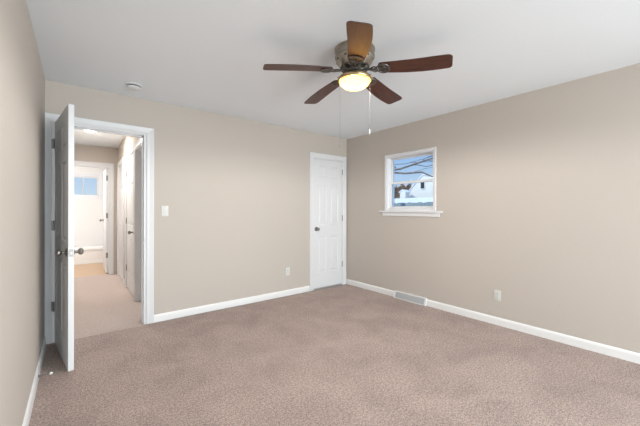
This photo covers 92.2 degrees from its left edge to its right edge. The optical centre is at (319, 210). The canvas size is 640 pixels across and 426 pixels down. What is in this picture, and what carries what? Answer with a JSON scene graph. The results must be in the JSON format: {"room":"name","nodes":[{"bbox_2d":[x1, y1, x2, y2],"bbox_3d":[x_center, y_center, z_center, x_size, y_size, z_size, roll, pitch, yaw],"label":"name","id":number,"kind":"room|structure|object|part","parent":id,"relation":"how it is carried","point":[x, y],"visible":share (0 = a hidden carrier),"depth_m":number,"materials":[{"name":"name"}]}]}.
{"room":"empty bedroom","nodes":[
{"label":"empty bedroom","id":0,"kind":"room"},
{"bbox_2d":[0,0,44,425],"bbox_3d":[-0.084,0.070,-0.354,0.120,2.540,8.289,0,0,-38],"label":"wall","id":1,"kind":"structure","parent":0,"point":[22,79],"depth_m":1.54,"materials":[{"name":"beige paint"}]},
{"bbox_2d":[22,336,46,425],"bbox_3d":[-0.028,1.198,-0.321,0.014,0.083,8.029,0,0,-38],"label":"baseboard","id":2,"kind":"structure","parent":1,"relation":"attached to","point":[28,412],"depth_m":2.05,"materials":[{"name":"white paint"}]},
{"bbox_2d":[74,166,107,246],"bbox_3d":[-6.126,0.059,7.490,1.900,2.540,0.150,0,0,-38],"label":"wall","id":3,"kind":"structure","parent":0,"point":[88,230],"depth_m":7.67,"materials":[{"name":"white paint"}]},
{"bbox_2d":[74,173,101,198],"bbox_3d":[-5.862,-0.599,7.660,0.708,0.628,0.129,0,0,-38],"label":"window","id":4,"kind":"structure","parent":3,"relation":"in","point":[98,177],"depth_m":7.70,"materials":[{"name":"white plastic"}]},
{"bbox_3d":[-5.884,-0.598,7.687,0.562,0.485,0.060,0,0,-38],"label":"frame","id":5,"kind":"part","parent":4,"relation":"part of","materials":[{"name":"white plastic"}]},
{"bbox_2d":[74,144,117,273],"bbox_3d":[-4.660,0.062,5.506,1.733,2.540,0.120,0,0,-38],"label":"wall","id":6,"kind":"structure","parent":0,"point":[88,153],"depth_m":5.88,"materials":[{"name":"beige paint"}]},
{"bbox_2d":[74,161,113,273],"bbox_3d":[-4.354,0.167,5.738,0.837,2.132,0.140,0,0,-38],"label":"trim","id":7,"kind":"structure","parent":6,"relation":"attached to","point":[109,166],"depth_m":5.92,"materials":[{"name":"white paint"}]},
{"bbox_2d":[99,169,107,272],"bbox_3d":[-4.359,0.204,6.256,0.173,2.020,0.727,0,0,-38],"label":"door","id":8,"kind":"structure","parent":6,"relation":"in","point":[105,173],"depth_m":6.04,"materials":[{"name":"white paint"}]},
{"bbox_2d":[118,136,139,278],"bbox_3d":[-2.931,0.065,4.815,0.120,2.540,3.351,0,0,-38],"label":"wall","id":9,"kind":"structure","parent":0,"point":[128,142],"depth_m":5.14,"materials":[{"name":"beige paint"}]},
{"bbox_2d":[117,157,123,278],"bbox_3d":[-3.558,0.168,5.551,0.089,2.132,0.878,0,0,-38],"label":"trim","id":10,"kind":"structure","parent":9,"relation":"attached to","point":[121,161],"depth_m":5.82,"materials":[{"name":"white paint"}]},
{"bbox_2d":[119,164,122,279],"bbox_3d":[-3.562,0.203,5.548,0.035,2.025,0.714,0,0,-38],"label":"door","id":11,"kind":"structure","parent":9,"relation":"in","point":[121,166],"depth_m":5.52,"materials":[{"name":"white paint"}]},
{"bbox_2d":[124,146,132,286],"bbox_3d":[-2.830,0.169,4.632,0.089,2.132,0.963,0,0,-38],"label":"trim","id":12,"kind":"structure","parent":9,"relation":"attached to","point":[129,153],"depth_m":4.93,"materials":[{"name":"white paint"}]},
{"bbox_2d":[126,154,132,294],"bbox_3d":[-2.864,0.204,4.611,0.104,2.025,0.808,0,0,-38],"label":"door","id":13,"kind":"structure","parent":9,"relation":"in","point":[129,173],"depth_m":4.61,"materials":[{"name":"white paint"}]},
{"bbox_2d":[133,138,141,300],"bbox_3d":[-2.221,0.170,3.905,0.140,2.132,0.918,0,0,-38],"label":"trim","id":14,"kind":"structure","parent":9,"relation":"attached to","point":[137,146],"depth_m":4.18,"materials":[{"name":"white paint"}]},
{"bbox_2d":[45,80,346,320],"bbox_3d":[-1.080,0.068,4.068,3.811,2.540,0.120,0,0,-38],"label":"wall","id":15,"kind":"structure","parent":0,"point":[235,191],"depth_m":3.85,"materials":[{"name":"beige paint"}]},
{"bbox_2d":[51,104,83,370],"bbox_3d":[-2.190,0.209,2.625,0.785,2.046,0.173,0,0,43],"label":"door","id":16,"kind":"structure","parent":15,"relation":"in","point":[62,306],"depth_m":2.45,"materials":[{"name":"white paint"}]},
{"bbox_3d":[-1.992,0.328,2.368,0.066,0.066,0.069,0,0,43],"label":"knob","id":17,"kind":"part","parent":16,"relation":"part of","materials":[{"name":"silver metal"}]},
{"bbox_3d":[-1.920,0.328,2.444,0.066,0.066,0.069,0,0,43],"label":"knob","id":18,"kind":"part","parent":16,"relation":"part of","materials":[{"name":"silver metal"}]},
{"bbox_2d":[45,112,153,343],"bbox_3d":[-2.223,0.170,3.163,0.896,2.135,0.158,0,0,-38],"label":"trim","id":19,"kind":"structure","parent":15,"relation":"attached to","point":[147,134],"depth_m":3.29,"materials":[{"name":"white paint"}]},
{"bbox_2d":[162,206,167,215],"bbox_3d":[-1.742,0.009,3.460,0.070,0.115,0.010,0,0,-38],"label":"light switch","id":20,"kind":"object","parent":15,"relation":"attached to","point":[164,208],"visible":1,"depth_m":3.46,"materials":[{"name":"white plastic"}]},
{"bbox_2d":[154,286,309,322],"bbox_3d":[-0.996,1.197,4.051,2.129,0.083,0.014,0,0,-38],"label":"baseboard","id":21,"kind":"structure","parent":15,"relation":"attached to","point":[221,305],"depth_m":3.88,"materials":[{"name":"white paint"}]},
{"bbox_2d":[286,267,289,275],"bbox_3d":[-0.469,0.890,4.471,0.070,0.115,0.009,0,0,-38],"label":"wall outlet","id":22,"kind":"object","parent":15,"relation":"attached to","point":[288,268],"visible":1,"depth_m":4.47,"materials":[{"name":"white plastic"}]},
{"bbox_2d":[309,152,345,290],"bbox_3d":[0.117,0.175,4.975,0.756,2.133,0.094,0,0,-38],"label":"trim","id":23,"kind":"structure","parent":15,"relation":"attached to","point":[313,155],"depth_m":4.77,"materials":[{"name":"white paint"}]},
{"bbox_2d":[314,159,342,288],"bbox_3d":[0.150,0.208,4.947,0.598,2.021,0.104,0,0,-38],"label":"door","id":24,"kind":"structure","parent":15,"relation":"in","point":[328,217],"depth_m":4.95,"materials":[{"name":"white paint"}]},
{"bbox_2d":[26,0,639,147],"bbox_3d":[-0.724,-1.261,2.837,5.185,0.120,14.250,0,0,-38],"label":"ceiling","id":25,"kind":"structure","parent":0,"point":[211,56],"depth_m":2.31,"materials":[{"name":"paint"}]},
{"bbox_2d":[125,82,141,90],"bbox_3d":[-1.788,-1.180,2.958,0.142,0.044,0.142,0,0,-38],"label":"smoke detector","id":26,"kind":"object","parent":25,"relation":"attached to","point":[133,86],"visible":1,"depth_m":2.92,"materials":[{"name":"white paint"}]},
{"bbox_2d":[263,21,452,146],"bbox_3d":[0.254,-0.830,2.333,1.297,0.738,1.281,0,0,-38],"label":"ceiling fan","id":27,"kind":"object","parent":25,"relation":"hanging from","point":[354,56],"visible":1,"depth_m":2.19,"materials":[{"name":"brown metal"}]},
{"bbox_3d":[-0.151,-1.012,2.190,0.499,0.006,0.155,-5,11,-14],"label":"blade","id":28,"kind":"part","parent":27,"relation":"part of","materials":[{"name":"brown wood"}]},
{"bbox_3d":[0.030,-1.012,2.653,0.156,0.006,0.499,-12,2,-32],"label":"blade","id":29,"kind":"part","parent":27,"relation":"part of","materials":[{"name":"brown wood"}]},
{"bbox_3d":[0.259,-0.937,2.297,0.227,0.069,0.227,0,0,-38],"label":"lamp shade","id":30,"kind":"part","parent":27,"relation":"part of","materials":[{"name":"white glass"}]},
{"bbox_3d":[0.234,-1.012,1.875,0.156,0.006,0.499,10,5,3],"label":"blade","id":31,"kind":"part","parent":27,"relation":"part of","materials":[{"name":"brown wood"}]},
{"bbox_3d":[0.527,-1.011,2.624,0.156,0.006,0.499,-13,-13,39],"label":"blade","id":32,"kind":"part","parent":27,"relation":"part of","materials":[{"name":"brown wood"}]},
{"bbox_3d":[0.653,-1.011,2.143,0.499,0.006,0.155,5,-8,22],"label":"blade","id":33,"kind":"part","parent":27,"relation":"part of","materials":[{"name":"brown wood"}]},
{"bbox_2d":[29,263,639,425],"bbox_3d":[-0.689,1.289,2.868,4.685,0.100,13.850,0,0,-38],"label":"floor","id":34,"kind":"structure","parent":0,"point":[342,355],"depth_m":2.39,"materials":[{"name":"beige carpet"}]},
{"bbox_2d":[74,245,102,264],"bbox_3d":[-5.840,1.058,7.130,1.877,0.345,0.760,0,0,-38],"label":"bathtub","id":35,"kind":"object","parent":34,"relation":"on","point":[92,254],"visible":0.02,"depth_m":7.12,"materials":[{"name":"white ceramic"}]},
{"bbox_2d":[347,63,639,352],"bbox_3d":[3.013,0.075,2.099,0.160,2.540,8.289,0,0,-38],"label":"wall","id":36,"kind":"structure","parent":0,"point":[538,191],"depth_m":3.12,"materials":[{"name":"beige paint"}]},
{"bbox_2d":[346,279,394,295],"bbox_3d":[0.760,1.200,4.800,0.014,0.083,1.018,0,0,-38],"label":"baseboard","id":37,"kind":"structure","parent":36,"relation":"attached to","point":[348,281],"depth_m":4.76,"materials":[{"name":"white paint"}]},
{"bbox_2d":[393,290,426,305],"bbox_3d":[1.219,1.189,4.189,0.054,0.102,0.506,0,0,-38],"label":"floor vent","id":38,"kind":"object","parent":36,"relation":"attached to","point":[411,298],"visible":1,"depth_m":4.16,"materials":[{"name":"white metal"}]},
{"bbox_2d":[395,292,424,303],"bbox_3d":[1.213,1.192,4.184,0.032,0.071,0.462,0,0,-38],"label":"grille","id":39,"kind":"object","parent":38,"relation":"attached to","point":[411,298],"depth_m":4.17,"materials":[{"name":"grey metal"}]},
{"bbox_2d":[379,147,442,216],"bbox_3d":[1.268,-0.361,4.267,0.205,0.891,0.995,0,0,-38],"label":"window","id":40,"kind":"structure","parent":36,"relation":"in","point":[390,209],"depth_m":4.29,"materials":[{"name":"white paint"}]},
{"bbox_3d":[1.283,-0.380,4.282,0.162,0.781,0.752,0,0,-38],"label":"frame","id":41,"kind":"part","parent":40,"relation":"part of","materials":[{"name":"white plastic"}]},
{"bbox_3d":[1.271,-0.217,4.273,0.028,0.384,0.732,0,0,-38],"label":"sash","id":42,"kind":"part","parent":40,"relation":"part of","materials":[{"name":"white plastic"}]},
{"bbox_3d":[1.296,-0.570,4.292,0.028,0.382,0.732,0,0,-38],"label":"sash","id":43,"kind":"part","parent":40,"relation":"part of","materials":[{"name":"white plastic"}]},
{"bbox_2d":[494,290,500,300],"bbox_3d":[1.923,0.924,3.336,0.009,0.115,0.070,0,0,-38],"label":"wall outlet","id":44,"kind":"object","parent":36,"relation":"attached to","point":[497,294],"visible":1,"depth_m":3.33,"materials":[{"name":"white plastic"}]},
{"bbox_2d":[427,299,639,363],"bbox_3d":[3.417,1.204,1.446,0.014,0.083,6.520,0,0,-38],"label":"baseboard","id":45,"kind":"structure","parent":36,"relation":"attached to","point":[634,357],"depth_m":2.99,"materials":[{"name":"white paint"}]},
{"label":"outside","id":46,"kind":"structure","parent":0,"visible":0},
{"bbox_3d":[18.031,1.896,36.614,66.255,0.350,85.000,0,0,-38],"label":"ground","id":47,"kind":"structure","parent":46,"visible":0},
{"bbox_2d":[394,184,403,197],"bbox_3d":[7.784,-0.506,31.267,2.520,4.424,2.800,0,0,-38],"label":"tree","id":48,"kind":"object","parent":47,"relation":"on","point":[395,188],"visible":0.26,"depth_m":30.78,"materials":[{"name":"brown plant"}]},
{"bbox_2d":[395,183,411,197],"bbox_3d":[7.426,-0.370,26.546,2.638,4.153,2.425,0,0,-11],"label":"tree","id":49,"kind":"object","parent":47,"relation":"on","point":[408,186],"visible":0.16,"depth_m":26.25,"materials":[{"name":"brown plant"}]},
{"bbox_2d":[399,189,410,197],"bbox_3d":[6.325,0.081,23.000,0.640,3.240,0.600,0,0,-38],"label":"garden shed","id":50,"kind":"object","parent":47,"relation":"on","point":[403,193],"visible":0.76,"depth_m":22.84,"materials":[{"name":"white"}]},
{"bbox_2d":[394,197,432,202],"bbox_3d":[6.415,0.411,20.647,1.700,2.580,7.600,0,0,-38],"label":"snow","id":51,"kind":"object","parent":47,"relation":"on","point":[423,199],"visible":0.11,"depth_m":20.82,"materials":[{"name":"white snow"}]},
{"bbox_2d":[394,202,432,208],"bbox_3d":[3.230,0.695,12.128,0.152,2.000,7.000,0,0,-38],"label":"fence","id":52,"kind":"object","parent":47,"relation":"on","point":[408,203],"visible":0.11,"depth_m":11.63,"materials":[{"name":"white"}]},
{"bbox_2d":[395,155,432,176],"bbox_3d":[2.505,-0.905,9.725,0.325,5.208,3.544,0,0,-38],"label":"bare tree","id":53,"kind":"object","parent":47,"relation":"on","point":[429,159],"visible":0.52,"depth_m":9.23,"materials":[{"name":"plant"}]},
{"bbox_2d":[408,174,432,197],"bbox_3d":[11.171,-0.471,23.840,7.280,4.360,5.700,0,0,-38],"label":"house","id":54,"kind":"structure","parent":47,"relation":"on","point":[423,189],"depth_m":22.66,"materials":[{"name":"white"}]}
]}

